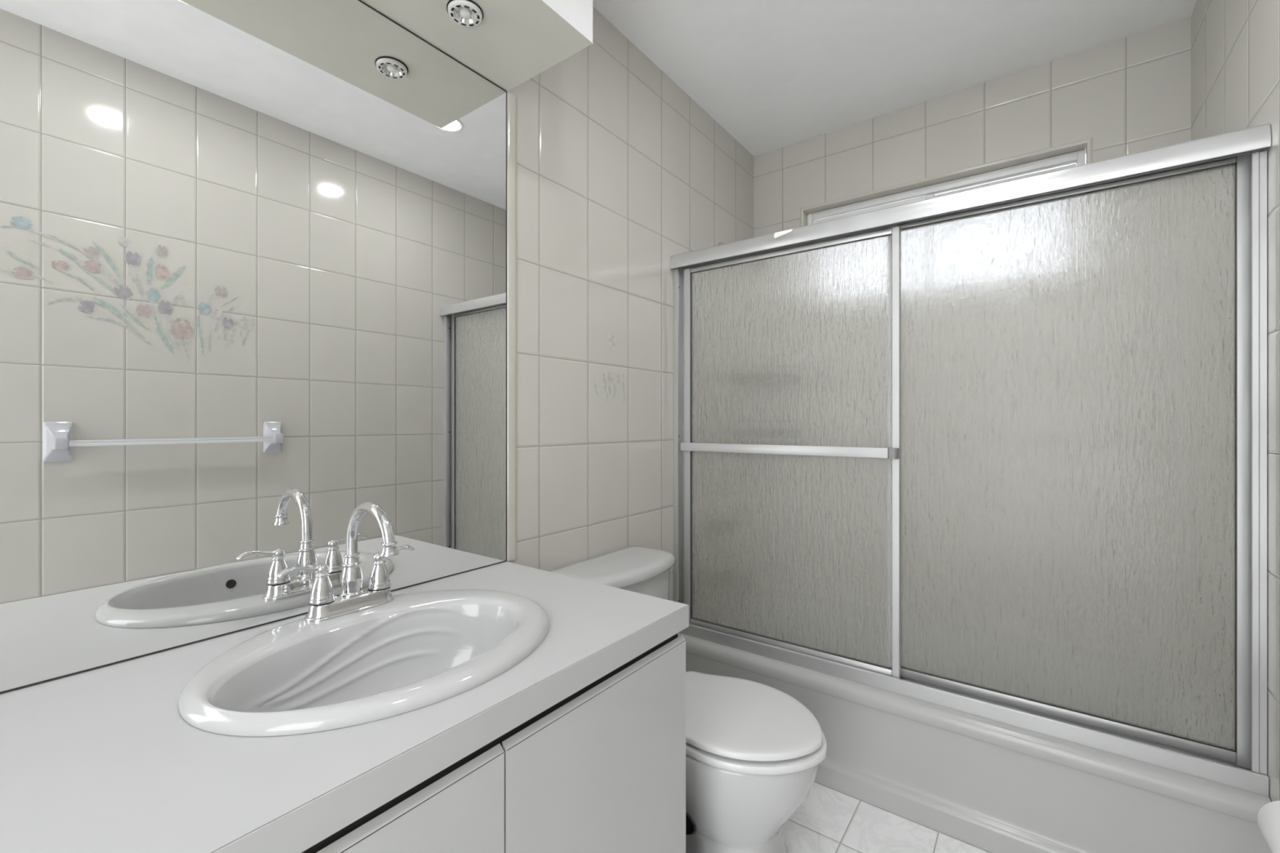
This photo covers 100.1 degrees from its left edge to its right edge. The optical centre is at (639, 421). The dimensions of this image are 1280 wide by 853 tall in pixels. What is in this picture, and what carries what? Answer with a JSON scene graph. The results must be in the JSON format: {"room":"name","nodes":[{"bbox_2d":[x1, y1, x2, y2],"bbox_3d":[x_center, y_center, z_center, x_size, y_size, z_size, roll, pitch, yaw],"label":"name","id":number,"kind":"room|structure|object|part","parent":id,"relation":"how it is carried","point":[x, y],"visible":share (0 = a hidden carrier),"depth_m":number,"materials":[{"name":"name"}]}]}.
{"room":"bathroom","nodes":[
{"label":"bathroom","id":0,"kind":"room"},
{"bbox_2d":[360,0,592,91],"bbox_3d":[-0.752,-1.075,0.599,0.299,0.432,1.759,0,0,37],"label":"soffit","id":1,"kind":"structure","parent":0,"point":[514,42],"depth_m":1.19,"materials":[{"name":"paint"}]},
{"bbox_2d":[446,0,483,26],"bbox_3d":[-0.365,-0.853,1.118,0.073,0.011,0.073,0,0,37],"label":"recessed light","id":2,"kind":"object","parent":1,"relation":"attached to","point":[464,12],"visible":1,"depth_m":1.11,"materials":[{"name":"silver metal"}]},
{"bbox_3d":[-0.365,-0.852,1.118,0.022,0.010,0.022,0,0,37],"label":"bulb","id":3,"kind":"part","parent":2,"relation":"part of","materials":[{"name":"white glass"}]},
{"bbox_2d":[506,6,753,600],"bbox_3d":[-0.463,-0.093,1.321,0.101,2.396,3.265,0,0,37],"label":"wall","id":4,"kind":"structure","parent":0,"point":[621,172],"depth_m":1.71,"materials":[{"name":"beige tile"}]},
{"bbox_2d":[0,0,506,693],"bbox_3d":[-0.871,-0.248,0.686,0.004,1.219,1.755,0,0,37],"label":"wall mirror","id":5,"kind":"object","parent":4,"relation":"attached to","point":[253,253],"visible":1,"depth_m":0.91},
{"bbox_2d":[506,91,516,560],"bbox_3d":[-0.335,-0.248,1.404,0.006,1.218,0.034,0,0,37],"label":"trim","id":6,"kind":"structure","parent":4,"relation":"attached to","point":[511,99],"depth_m":1.40,"materials":[{"name":"beige tile"}]},
{"bbox_2d":[670,123,1271,796],"bbox_3d":[0.739,0.079,1.596,1.496,1.416,0.092,0,0,37],"label":"shower door","id":7,"kind":"structure","parent":4,"relation":"attached to","point":[997,452],"depth_m":1.44,"materials":[{"name":"glass"}]},
{"bbox_3d":[0.467,0.094,1.792,0.740,1.330,0.022,0,0,37],"label":"sliding panel","id":8,"kind":"part","parent":7,"relation":"part of","materials":[{"name":"glass"}]},
{"bbox_3d":[0.739,-0.602,1.597,1.496,0.055,0.090,0,0,37],"label":"header rail","id":9,"kind":"part","parent":7,"relation":"part of","materials":[{"name":"metal"}]},
{"bbox_3d":[1.048,0.086,1.401,0.738,1.347,0.022,0,0,37],"label":"sliding panel","id":10,"kind":"part","parent":7,"relation":"part of","materials":[{"name":"glass"}]},
{"bbox_2d":[782,781,991,852],"bbox_3d":[0.178,1.145,0.844,1.698,0.080,3.465,0,0,37],"label":"floor","id":11,"kind":"structure","parent":0,"point":[828,820],"depth_m":1.45,"materials":[{"name":"white tile"}]},
{"bbox_2d":[301,633,685,852],"bbox_3d":[-0.651,0.754,0.522,0.550,0.700,1.746,0,0,37],"label":"vanity cabinet","id":12,"kind":"object","parent":11,"relation":"on","point":[602,769],"visible":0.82,"depth_m":0.81,"materials":[{"name":"white laminate"}]},
{"bbox_2d":[0,561,688,852],"bbox_3d":[-0.649,0.383,0.522,0.554,0.042,1.754,0,0,37],"label":"countertop","id":13,"kind":"structure","parent":12,"relation":"on","point":[106,759],"depth_m":0.60,"materials":[{"name":"white laminate"}]},
{"bbox_2d":[275,502,414,622],"bbox_3d":[-0.524,0.242,0.965,0.194,0.203,0.197,0,0,-15],"label":"faucet","id":14,"kind":"object","parent":13,"relation":"on","point":[324,606],"visible":1,"depth_m":0.96,"materials":[{"name":"silver metal"}]},
{"bbox_3d":[-0.580,0.254,0.914,0.017,0.018,0.070,0,0,37],"label":"lever","id":15,"kind":"part","parent":14,"relation":"part of","materials":[{"name":"silver metal"}]},
{"bbox_3d":[-0.559,0.282,0.942,0.040,0.064,0.040,0,0,37],"label":"handle","id":16,"kind":"part","parent":14,"relation":"part of","materials":[{"name":"silver metal"}]},
{"bbox_3d":[-0.528,0.330,0.983,0.054,0.027,0.154,0,0,37],"label":"plate","id":17,"kind":"part","parent":14,"relation":"part of","materials":[{"name":"silver metal"}]},
{"bbox_3d":[-0.528,0.279,0.983,0.039,0.076,0.039,0,0,37],"label":"spout","id":18,"kind":"part","parent":14,"relation":"part of","materials":[{"name":"silver metal"}]},
{"bbox_3d":[-0.476,0.192,0.944,0.150,0.102,0.019,0,0,37],"label":"spout","id":19,"kind":"part","parent":14,"relation":"part of","materials":[{"name":"silver metal"}]},
{"bbox_3d":[-0.498,0.282,1.024,0.040,0.064,0.040,0,0,37],"label":"handle","id":20,"kind":"part","parent":14,"relation":"part of","materials":[{"name":"silver metal"}]},
{"bbox_3d":[-0.477,0.254,1.052,0.017,0.018,0.070,0,0,37],"label":"lever","id":21,"kind":"part","parent":14,"relation":"part of","materials":[{"name":"silver metal"}]},
{"bbox_2d":[177,589,549,736],"bbox_3d":[-0.397,0.425,0.867,0.445,0.166,0.540,0,0,37],"label":"sink","id":22,"kind":"object","parent":13,"relation":"in","point":[415,651],"visible":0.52,"depth_m":0.86,"materials":[{"name":"white ceramic"}]},
{"bbox_3d":[-0.316,0.706,0.527,0.017,0.568,0.441,0,0,37],"label":"door","id":23,"kind":"part","parent":12,"relation":"part of","materials":[{"name":"white laminate"}]},
{"bbox_3d":[-0.049,0.706,0.885,0.017,0.568,0.444,0,0,37],"label":"door","id":24,"kind":"part","parent":12,"relation":"part of","materials":[{"name":"white laminate"}]},
{"bbox_2d":[550,546,826,852],"bbox_3d":[0.143,0.760,1.441,0.724,0.689,0.419,0,0,37],"label":"toilet","id":25,"kind":"object","parent":11,"relation":"on","point":[754,752],"visible":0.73,"depth_m":1.22,"materials":[{"name":"white ceramic"}]},
{"bbox_3d":[-0.059,0.433,1.592,0.219,0.036,0.419,0,0,37],"label":"tank lid","id":26,"kind":"part","parent":25,"relation":"part of","materials":[{"name":"white ceramic"}]},
{"bbox_3d":[-0.062,0.607,1.594,0.193,0.307,0.396,0,0,37],"label":"tank","id":27,"kind":"part","parent":25,"relation":"part of","materials":[{"name":"white ceramic"}]},
{"bbox_3d":[0.237,0.724,1.335,0.427,0.014,0.342,0,0,37],"label":"seat lid","id":28,"kind":"part","parent":25,"relation":"part of","materials":[{"name":"white plastic"}]},
{"bbox_2d":[685,811,696,852],"bbox_3d":[0.072,0.977,1.200,0.110,0.254,0.110,0,0,37],"label":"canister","id":29,"kind":"object","parent":11,"relation":"on","point":[691,828],"visible":0.22,"depth_m":1.18,"materials":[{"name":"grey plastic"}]},
{"bbox_2d":[677,632,1272,852],"bbox_3d":[0.921,0.946,1.841,1.496,0.317,0.775,0,0,37],"label":"bathtub","id":30,"kind":"object","parent":11,"relation":"on","point":[993,786],"visible":0.38,"depth_m":1.39,"materials":[{"name":"white ceramic"}]},
{"bbox_2d":[592,0,1196,155],"bbox_3d":[0.178,-1.341,0.844,1.698,0.100,3.465,0,0,37],"label":"ceiling","id":31,"kind":"structure","parent":0,"point":[774,74],"depth_m":1.84,"materials":[{"name":"paint"}]},
{"bbox_2d":[753,16,1191,237],"bbox_3d":[1.183,-0.093,2.193,1.698,2.396,0.100,0,0,37],"label":"wall","id":32,"kind":"structure","parent":0,"point":[1131,94],"depth_m":2.00,"materials":[{"name":"beige tile"}]},
{"bbox_2d":[800,137,1092,226],"bbox_3d":[1.162,-0.732,2.174,1.028,0.500,0.054,0,0,37],"label":"trim","id":33,"kind":"structure","parent":32,"relation":"attached to","point":[1086,144],"depth_m":2.10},
{"bbox_2d":[807,149,1085,225],"bbox_3d":[1.192,-0.732,2.214,0.996,0.468,0.052,0,0,37],"label":"window","id":34,"kind":"structure","parent":32,"relation":"in","point":[1077,157],"depth_m":2.14,"materials":[{"name":"white plastic"}]},
{"bbox_3d":[1.005,-0.727,2.341,0.497,0.412,0.016,0,0,37],"label":"sash","id":35,"kind":"part","parent":34,"relation":"part of","materials":[{"name":"white plastic"}]},
{"bbox_3d":[1.383,-0.727,2.084,0.489,0.412,0.016,0,0,37],"label":"sash","id":36,"kind":"part","parent":34,"relation":"part of","materials":[{"name":"white plastic"}]},
{"bbox_2d":[1191,0,1279,801],"bbox_3d":[0.818,-0.093,0.367,0.102,2.396,3.265,0,0,37],"label":"wall","id":37,"kind":"structure","parent":0,"point":[1235,44],"depth_m":1.14,"materials":[{"name":"beige tile"}]},
{"bbox_3d":[1.039,0.647,0.802,0.065,0.100,0.174,0,0,37],"label":"paper holder","id":38,"kind":"object","parent":37,"relation":"attached to","visible":0},
{"bbox_2d":[1257,800,1279,852],"bbox_3d":[1.022,0.653,0.815,0.090,0.090,0.104,0,0,37],"label":"toilet paper roll","id":39,"kind":"object","parent":38,"relation":"on","point":[1268,815],"visible":1,"depth_m":0.85,"materials":[{"name":"white paper"}]}
]}

